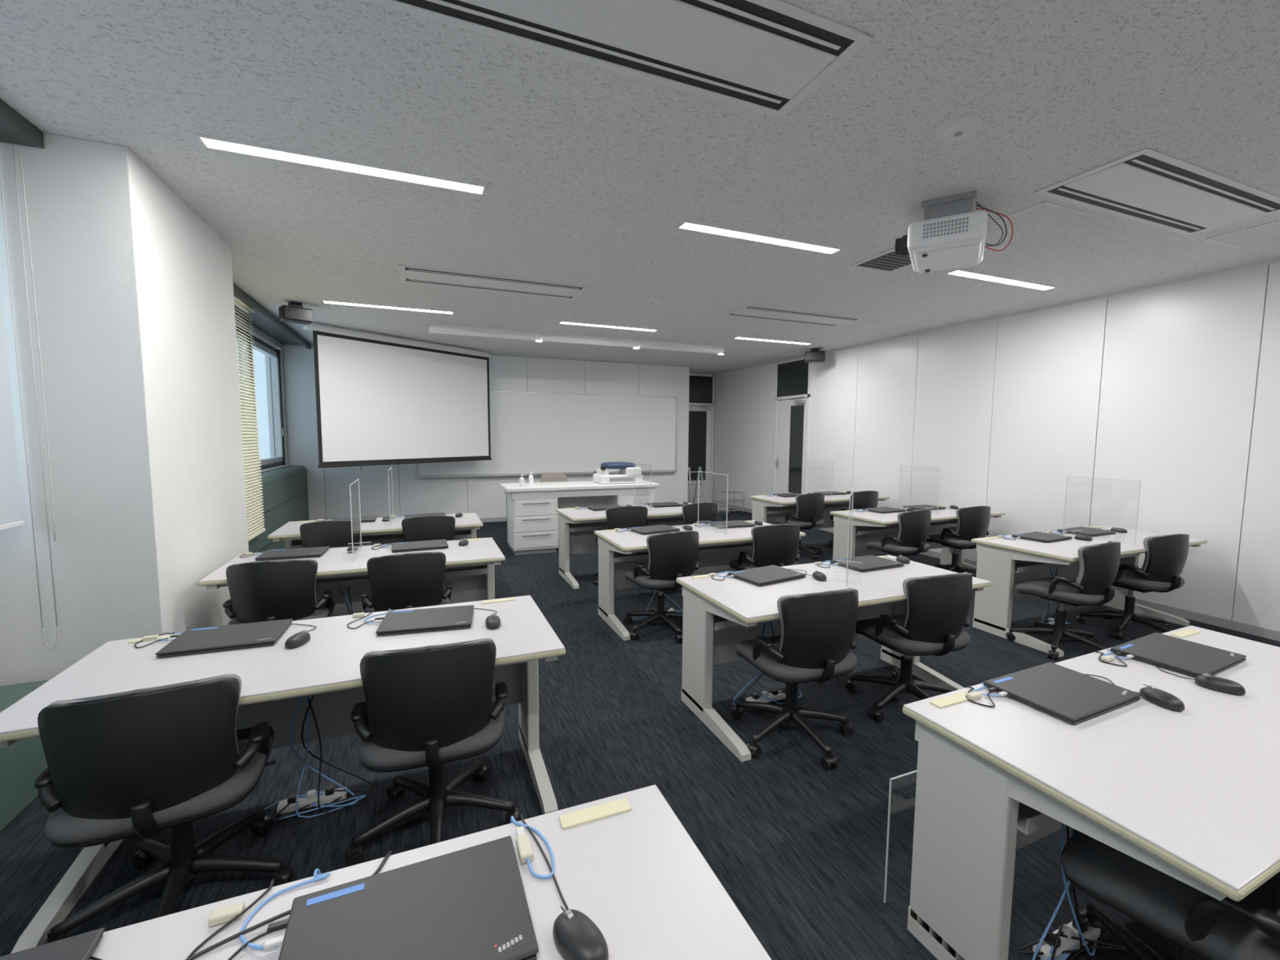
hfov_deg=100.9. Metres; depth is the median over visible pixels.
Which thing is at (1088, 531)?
laptop
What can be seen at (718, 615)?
office desk
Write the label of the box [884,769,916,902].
divider
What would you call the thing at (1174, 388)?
wall
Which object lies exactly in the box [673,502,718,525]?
office chair
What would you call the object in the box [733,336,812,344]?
ceiling light
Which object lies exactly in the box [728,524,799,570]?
office chair
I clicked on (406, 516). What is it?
laptop
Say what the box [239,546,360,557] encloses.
cable
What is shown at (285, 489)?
base cabinet
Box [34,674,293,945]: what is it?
office chair
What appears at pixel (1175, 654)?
laptop
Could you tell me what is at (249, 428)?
blind
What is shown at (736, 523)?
laptop
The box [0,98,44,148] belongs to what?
trim
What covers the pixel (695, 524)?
cable
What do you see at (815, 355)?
wall speaker
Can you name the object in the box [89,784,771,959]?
office desk
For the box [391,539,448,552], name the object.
laptop
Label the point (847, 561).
divider
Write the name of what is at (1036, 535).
laptop
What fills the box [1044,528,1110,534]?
cable
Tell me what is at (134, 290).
wall pier
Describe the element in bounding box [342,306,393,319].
ceiling hatch
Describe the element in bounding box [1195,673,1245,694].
computer mouse
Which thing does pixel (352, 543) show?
divider
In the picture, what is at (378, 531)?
office desk
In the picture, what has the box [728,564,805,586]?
laptop
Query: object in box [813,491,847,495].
laptop
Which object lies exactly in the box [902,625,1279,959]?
office desk
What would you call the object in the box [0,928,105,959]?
laptop
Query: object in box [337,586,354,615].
cables
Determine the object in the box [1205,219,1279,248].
ceiling hatch
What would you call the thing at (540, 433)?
whiteboard
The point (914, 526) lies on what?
office chair
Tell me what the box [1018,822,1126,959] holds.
cables
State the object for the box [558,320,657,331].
ceiling light
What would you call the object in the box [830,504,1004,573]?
office desk
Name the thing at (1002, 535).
cable
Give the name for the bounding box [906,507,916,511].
computer mouse
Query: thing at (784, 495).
laptop
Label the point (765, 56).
air conditioner cassette
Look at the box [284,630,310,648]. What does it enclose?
computer mouse
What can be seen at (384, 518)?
computer mouse
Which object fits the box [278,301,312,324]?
wall speaker
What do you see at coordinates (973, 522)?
office chair
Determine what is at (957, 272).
ceiling light
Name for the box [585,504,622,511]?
laptop
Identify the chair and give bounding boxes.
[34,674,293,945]
[222,559,335,625]
[299,520,368,547]
[344,638,520,866]
[360,551,453,613]
[401,515,459,542]
[539,472,568,482]
[594,506,648,588]
[623,530,699,643]
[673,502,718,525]
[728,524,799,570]
[730,587,858,769]
[775,493,824,559]
[827,490,878,546]
[845,572,972,722]
[865,509,931,556]
[926,506,990,577]
[1005,541,1120,660]
[1059,830,1279,959]
[1075,533,1189,639]
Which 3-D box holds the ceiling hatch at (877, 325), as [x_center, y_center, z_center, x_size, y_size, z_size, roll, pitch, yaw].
[2.794,-1.826,6.258,0.450,0.004,0.450,-2,5,-22]
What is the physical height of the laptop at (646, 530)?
0.021 m
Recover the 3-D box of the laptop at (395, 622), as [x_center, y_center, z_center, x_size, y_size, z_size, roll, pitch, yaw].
[-0.899,0.592,2.245,0.360,0.021,0.253,-1,5,-15]
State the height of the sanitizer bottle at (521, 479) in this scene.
0.156 m
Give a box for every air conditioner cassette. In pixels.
[361,0,874,118]
[398,264,589,299]
[723,305,865,327]
[1033,147,1279,235]
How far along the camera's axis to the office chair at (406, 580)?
3.05 m
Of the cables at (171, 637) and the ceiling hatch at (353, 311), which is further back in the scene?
the ceiling hatch at (353, 311)
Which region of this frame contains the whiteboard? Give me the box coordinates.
[416,390,677,478]
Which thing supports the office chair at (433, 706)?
on the floor
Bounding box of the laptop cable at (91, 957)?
[89,955,102,959]
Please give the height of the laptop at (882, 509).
0.021 m
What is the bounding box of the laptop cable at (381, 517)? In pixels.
[315,516,391,521]
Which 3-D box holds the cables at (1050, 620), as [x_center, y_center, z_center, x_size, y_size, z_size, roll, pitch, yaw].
[3.276,0.914,4.181,0.417,0.506,0.077,-2,5,-22]
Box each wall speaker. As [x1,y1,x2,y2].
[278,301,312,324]
[804,348,825,362]
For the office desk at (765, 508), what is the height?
0.705 m
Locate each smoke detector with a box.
[644,297,662,304]
[935,115,982,141]
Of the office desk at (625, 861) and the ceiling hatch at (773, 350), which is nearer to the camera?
the office desk at (625, 861)
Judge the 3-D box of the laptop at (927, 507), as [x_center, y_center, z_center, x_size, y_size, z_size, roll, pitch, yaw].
[3.150,0.305,5.857,0.360,0.021,0.253,-2,5,-22]
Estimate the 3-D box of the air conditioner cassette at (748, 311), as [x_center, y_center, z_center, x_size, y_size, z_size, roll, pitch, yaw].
[1.702,-1.792,5.812,1.540,0.008,0.480,-2,5,-22]
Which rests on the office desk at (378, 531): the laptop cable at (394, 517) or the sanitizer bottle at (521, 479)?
the laptop cable at (394, 517)
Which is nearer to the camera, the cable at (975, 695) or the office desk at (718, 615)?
the cable at (975, 695)
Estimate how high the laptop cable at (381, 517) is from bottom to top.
0.167 m
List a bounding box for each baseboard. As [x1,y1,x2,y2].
[479,516,506,522]
[712,500,1279,641]
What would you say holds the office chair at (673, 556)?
on the floor
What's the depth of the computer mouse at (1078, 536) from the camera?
4.10 m
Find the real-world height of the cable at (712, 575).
0.167 m
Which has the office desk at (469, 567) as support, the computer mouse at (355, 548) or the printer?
the computer mouse at (355, 548)
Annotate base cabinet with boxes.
[0,680,48,831]
[248,465,309,553]
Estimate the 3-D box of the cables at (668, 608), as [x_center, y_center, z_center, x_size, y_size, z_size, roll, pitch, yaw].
[0.182,0.880,4.376,0.427,0.508,0.120,-2,5,-22]
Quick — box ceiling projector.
[894,191,1013,273]
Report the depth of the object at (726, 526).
4.35 m
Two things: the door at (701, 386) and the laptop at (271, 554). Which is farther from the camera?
the door at (701, 386)
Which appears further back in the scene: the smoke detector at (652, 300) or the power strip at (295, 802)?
the smoke detector at (652, 300)
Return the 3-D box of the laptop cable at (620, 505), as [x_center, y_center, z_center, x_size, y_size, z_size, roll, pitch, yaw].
[-0.419,0.368,5.782,0.596,0.167,0.180,-1,5,-18]
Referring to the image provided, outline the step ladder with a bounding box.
[688,466,705,503]
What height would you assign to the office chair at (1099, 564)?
0.808 m
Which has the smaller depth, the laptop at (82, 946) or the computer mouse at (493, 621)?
the laptop at (82, 946)
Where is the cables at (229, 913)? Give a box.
[185,813,568,959]
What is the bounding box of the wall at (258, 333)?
[235,315,288,472]
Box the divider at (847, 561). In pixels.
[834,488,862,586]
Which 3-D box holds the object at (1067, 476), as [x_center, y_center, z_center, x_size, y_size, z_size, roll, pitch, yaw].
[2.976,0.100,5.554,0.160,0.480,3.610,-2,5,-22]
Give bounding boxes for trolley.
[718,490,744,515]
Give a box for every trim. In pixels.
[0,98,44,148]
[233,283,310,349]
[713,259,1279,374]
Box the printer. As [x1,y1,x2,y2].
[593,462,642,484]
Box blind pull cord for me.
[0,146,58,648]
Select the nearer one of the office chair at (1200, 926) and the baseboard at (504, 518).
the office chair at (1200, 926)
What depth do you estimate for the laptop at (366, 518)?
4.79 m
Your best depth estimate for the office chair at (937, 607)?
2.68 m
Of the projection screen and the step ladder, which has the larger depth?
the step ladder
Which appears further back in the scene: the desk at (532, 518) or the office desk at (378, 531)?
the desk at (532, 518)
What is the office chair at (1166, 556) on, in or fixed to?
on the floor
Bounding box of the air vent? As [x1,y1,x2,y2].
[850,248,911,272]
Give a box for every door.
[687,373,714,503]
[772,356,811,494]
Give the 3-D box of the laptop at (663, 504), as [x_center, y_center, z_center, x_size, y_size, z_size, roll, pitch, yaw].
[0.274,0.278,5.964,0.360,0.021,0.253,-2,5,-22]
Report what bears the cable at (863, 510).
on the office desk at (867, 526)
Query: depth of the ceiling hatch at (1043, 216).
3.18 m
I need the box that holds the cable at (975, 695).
[965,673,1138,707]
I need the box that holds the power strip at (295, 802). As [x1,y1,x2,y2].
[248,695,373,826]
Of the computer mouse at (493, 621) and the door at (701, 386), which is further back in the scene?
the door at (701, 386)
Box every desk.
[0,595,565,953]
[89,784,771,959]
[198,537,505,617]
[267,512,483,548]
[499,480,659,555]
[555,502,691,589]
[594,520,805,640]
[675,555,991,761]
[749,491,889,529]
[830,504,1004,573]
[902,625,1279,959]
[971,525,1207,657]
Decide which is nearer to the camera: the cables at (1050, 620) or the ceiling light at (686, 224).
the ceiling light at (686, 224)
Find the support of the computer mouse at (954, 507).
on the office desk at (867, 526)
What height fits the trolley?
0.420 m
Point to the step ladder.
(689, 468)
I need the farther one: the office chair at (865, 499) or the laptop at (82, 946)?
the office chair at (865, 499)
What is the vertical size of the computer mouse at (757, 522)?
0.042 m
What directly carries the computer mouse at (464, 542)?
on the office desk at (469, 567)
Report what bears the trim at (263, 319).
attached to the wall at (258, 333)
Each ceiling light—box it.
[195,133,486,195]
[321,299,453,314]
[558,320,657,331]
[676,219,842,254]
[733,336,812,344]
[945,268,1057,290]
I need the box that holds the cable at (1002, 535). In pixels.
[995,534,1073,540]
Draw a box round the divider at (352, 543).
[342,479,368,562]
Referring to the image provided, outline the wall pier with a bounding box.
[0,133,248,685]
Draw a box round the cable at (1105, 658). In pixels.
[1095,648,1195,679]
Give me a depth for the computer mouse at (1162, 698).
1.57 m
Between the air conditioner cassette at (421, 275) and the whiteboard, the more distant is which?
the whiteboard
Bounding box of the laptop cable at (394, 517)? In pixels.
[390,513,451,518]
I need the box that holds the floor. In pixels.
[0,505,1279,959]
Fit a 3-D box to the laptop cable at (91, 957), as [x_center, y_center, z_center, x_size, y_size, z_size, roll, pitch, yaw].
[-0.954,0.803,0.707,0.661,0.167,0.226,0,5,-6]
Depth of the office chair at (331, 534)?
4.14 m
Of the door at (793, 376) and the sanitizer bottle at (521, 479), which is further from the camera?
the door at (793, 376)
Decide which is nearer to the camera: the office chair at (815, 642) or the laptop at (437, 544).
the office chair at (815, 642)
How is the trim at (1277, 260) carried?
attached to the wall at (1174, 388)
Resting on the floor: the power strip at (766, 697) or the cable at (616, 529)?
the power strip at (766, 697)
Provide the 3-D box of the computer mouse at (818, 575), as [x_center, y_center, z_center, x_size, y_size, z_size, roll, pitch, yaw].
[1.003,0.534,2.954,0.062,0.042,0.110,0,5,-6]
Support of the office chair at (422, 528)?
on the floor
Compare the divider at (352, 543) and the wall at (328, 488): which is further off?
the wall at (328, 488)
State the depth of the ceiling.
2.40 m
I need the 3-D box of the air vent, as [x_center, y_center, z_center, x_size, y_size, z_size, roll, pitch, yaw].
[1.875,-1.629,3.945,0.400,0.010,0.400,-2,5,-22]
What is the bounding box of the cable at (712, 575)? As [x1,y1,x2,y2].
[708,568,812,580]
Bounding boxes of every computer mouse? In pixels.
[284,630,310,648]
[346,544,358,552]
[382,515,389,521]
[455,511,462,517]
[458,538,468,546]
[485,613,500,629]
[552,906,608,959]
[683,524,692,530]
[754,520,762,525]
[812,570,826,581]
[896,555,910,564]
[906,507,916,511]
[949,504,958,509]
[1074,533,1092,541]
[1110,526,1127,533]
[1138,684,1184,711]
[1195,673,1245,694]
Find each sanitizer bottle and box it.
[519,474,524,487]
[528,471,533,484]
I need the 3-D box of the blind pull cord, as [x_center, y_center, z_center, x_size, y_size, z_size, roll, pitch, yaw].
[-2.686,-0.320,2.339,0.080,2.198,0.006,-2,5,-22]
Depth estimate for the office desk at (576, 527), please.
5.55 m
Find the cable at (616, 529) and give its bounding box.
[614,525,683,532]
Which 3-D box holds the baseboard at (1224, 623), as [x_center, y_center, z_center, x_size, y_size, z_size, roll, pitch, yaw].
[3.906,0.978,5.976,0.026,0.070,12.300,-2,5,-22]
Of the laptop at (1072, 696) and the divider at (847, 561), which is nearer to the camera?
the laptop at (1072, 696)
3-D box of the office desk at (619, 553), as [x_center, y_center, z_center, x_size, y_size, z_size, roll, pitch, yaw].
[0.488,0.775,4.396,1.600,0.705,0.705,-2,5,-22]
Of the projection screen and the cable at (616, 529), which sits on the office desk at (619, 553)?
the cable at (616, 529)
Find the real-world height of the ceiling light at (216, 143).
0.012 m
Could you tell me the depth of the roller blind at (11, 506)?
2.28 m
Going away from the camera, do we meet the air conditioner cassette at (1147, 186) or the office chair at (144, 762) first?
the office chair at (144, 762)
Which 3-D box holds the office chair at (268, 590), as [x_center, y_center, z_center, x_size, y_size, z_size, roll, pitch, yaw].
[-2.088,0.818,3.105,0.608,0.808,0.582,-1,5,-20]
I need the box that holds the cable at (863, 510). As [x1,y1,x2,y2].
[853,508,901,511]
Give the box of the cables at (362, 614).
[346,608,497,629]
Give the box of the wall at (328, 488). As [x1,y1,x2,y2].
[283,344,689,520]
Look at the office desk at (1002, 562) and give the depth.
4.03 m
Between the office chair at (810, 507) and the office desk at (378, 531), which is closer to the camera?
the office desk at (378, 531)
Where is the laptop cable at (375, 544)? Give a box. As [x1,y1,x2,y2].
[371,539,460,549]
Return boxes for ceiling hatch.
[308,255,380,279]
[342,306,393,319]
[755,347,798,354]
[847,320,906,330]
[986,201,1093,240]
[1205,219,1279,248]
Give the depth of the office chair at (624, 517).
5.10 m
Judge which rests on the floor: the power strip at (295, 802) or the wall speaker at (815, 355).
the power strip at (295, 802)
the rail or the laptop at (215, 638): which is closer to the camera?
the laptop at (215, 638)
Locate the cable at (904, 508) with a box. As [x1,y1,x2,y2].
[893,506,949,509]
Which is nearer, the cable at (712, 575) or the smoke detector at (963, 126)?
the smoke detector at (963, 126)
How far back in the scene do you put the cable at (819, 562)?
3.27 m
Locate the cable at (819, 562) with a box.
[813,555,893,568]
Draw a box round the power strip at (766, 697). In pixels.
[732,621,801,711]
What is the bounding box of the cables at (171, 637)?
[133,623,316,648]
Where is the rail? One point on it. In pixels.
(433, 328)
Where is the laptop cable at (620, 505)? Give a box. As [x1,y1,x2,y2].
[574,505,625,509]
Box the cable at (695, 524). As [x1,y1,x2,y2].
[693,520,754,526]
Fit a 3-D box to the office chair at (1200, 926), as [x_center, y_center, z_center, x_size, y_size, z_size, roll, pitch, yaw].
[1.377,0.997,1.274,0.608,0.808,0.582,-3,6,-34]
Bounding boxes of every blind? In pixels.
[0,281,24,530]
[233,294,266,541]
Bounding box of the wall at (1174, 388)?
[712,262,1279,631]
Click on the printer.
(628, 473)
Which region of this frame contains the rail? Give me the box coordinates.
[428,323,724,355]
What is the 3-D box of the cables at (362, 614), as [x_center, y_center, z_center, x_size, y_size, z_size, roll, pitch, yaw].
[-0.943,0.663,2.329,0.610,0.168,0.249,-1,5,-11]
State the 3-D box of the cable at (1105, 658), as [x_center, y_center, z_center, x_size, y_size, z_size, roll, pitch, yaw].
[1.837,0.710,1.982,0.244,0.167,0.428,3,6,31]
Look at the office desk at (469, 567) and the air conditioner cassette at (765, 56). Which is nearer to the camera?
the air conditioner cassette at (765, 56)
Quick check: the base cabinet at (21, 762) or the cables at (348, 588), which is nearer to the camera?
the base cabinet at (21, 762)
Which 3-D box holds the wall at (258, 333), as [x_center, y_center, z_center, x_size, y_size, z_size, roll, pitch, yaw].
[-3.301,-0.172,2.913,0.200,2.800,12.300,-2,5,-22]
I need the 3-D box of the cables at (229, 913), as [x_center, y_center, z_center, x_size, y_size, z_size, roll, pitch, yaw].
[-0.456,0.789,0.888,0.630,0.170,0.285,-2,5,-22]
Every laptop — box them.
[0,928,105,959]
[155,618,292,657]
[254,546,328,560]
[278,835,538,959]
[330,515,377,522]
[375,604,473,635]
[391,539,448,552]
[404,512,446,518]
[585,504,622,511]
[627,524,679,534]
[645,502,683,507]
[706,520,755,528]
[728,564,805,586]
[773,493,803,497]
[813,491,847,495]
[830,555,904,572]
[862,506,906,513]
[902,504,946,510]
[983,662,1141,724]
[1011,531,1071,542]
[1057,526,1115,536]
[1110,632,1246,676]
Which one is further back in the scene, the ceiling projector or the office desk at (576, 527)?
the office desk at (576, 527)
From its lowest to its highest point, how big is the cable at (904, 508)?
0.167 m
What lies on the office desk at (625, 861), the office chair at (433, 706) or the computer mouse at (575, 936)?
the computer mouse at (575, 936)
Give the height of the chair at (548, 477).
0.910 m
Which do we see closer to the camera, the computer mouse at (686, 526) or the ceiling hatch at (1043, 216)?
the ceiling hatch at (1043, 216)
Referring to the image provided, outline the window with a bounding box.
[235,325,285,470]
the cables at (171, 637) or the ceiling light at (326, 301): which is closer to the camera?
the cables at (171, 637)
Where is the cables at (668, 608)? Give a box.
[639,590,683,617]
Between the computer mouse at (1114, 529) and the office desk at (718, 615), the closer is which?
the office desk at (718, 615)
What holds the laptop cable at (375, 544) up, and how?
on the office desk at (469, 567)
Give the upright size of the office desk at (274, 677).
0.705 m
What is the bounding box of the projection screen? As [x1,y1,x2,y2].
[302,324,492,470]
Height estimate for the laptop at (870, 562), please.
0.021 m
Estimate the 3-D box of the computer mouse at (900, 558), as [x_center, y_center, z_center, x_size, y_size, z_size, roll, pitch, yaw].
[1.670,0.503,3.356,0.062,0.042,0.110,0,5,-3]
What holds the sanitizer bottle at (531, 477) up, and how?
on the desk at (532, 518)
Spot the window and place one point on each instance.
(260, 345)
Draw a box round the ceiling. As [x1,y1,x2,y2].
[0,0,1279,374]
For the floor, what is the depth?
2.23 m
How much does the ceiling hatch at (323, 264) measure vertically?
0.004 m
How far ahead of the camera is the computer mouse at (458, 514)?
5.05 m
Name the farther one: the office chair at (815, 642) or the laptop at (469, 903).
the office chair at (815, 642)
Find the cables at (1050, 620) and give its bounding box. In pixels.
[1039,567,1070,626]

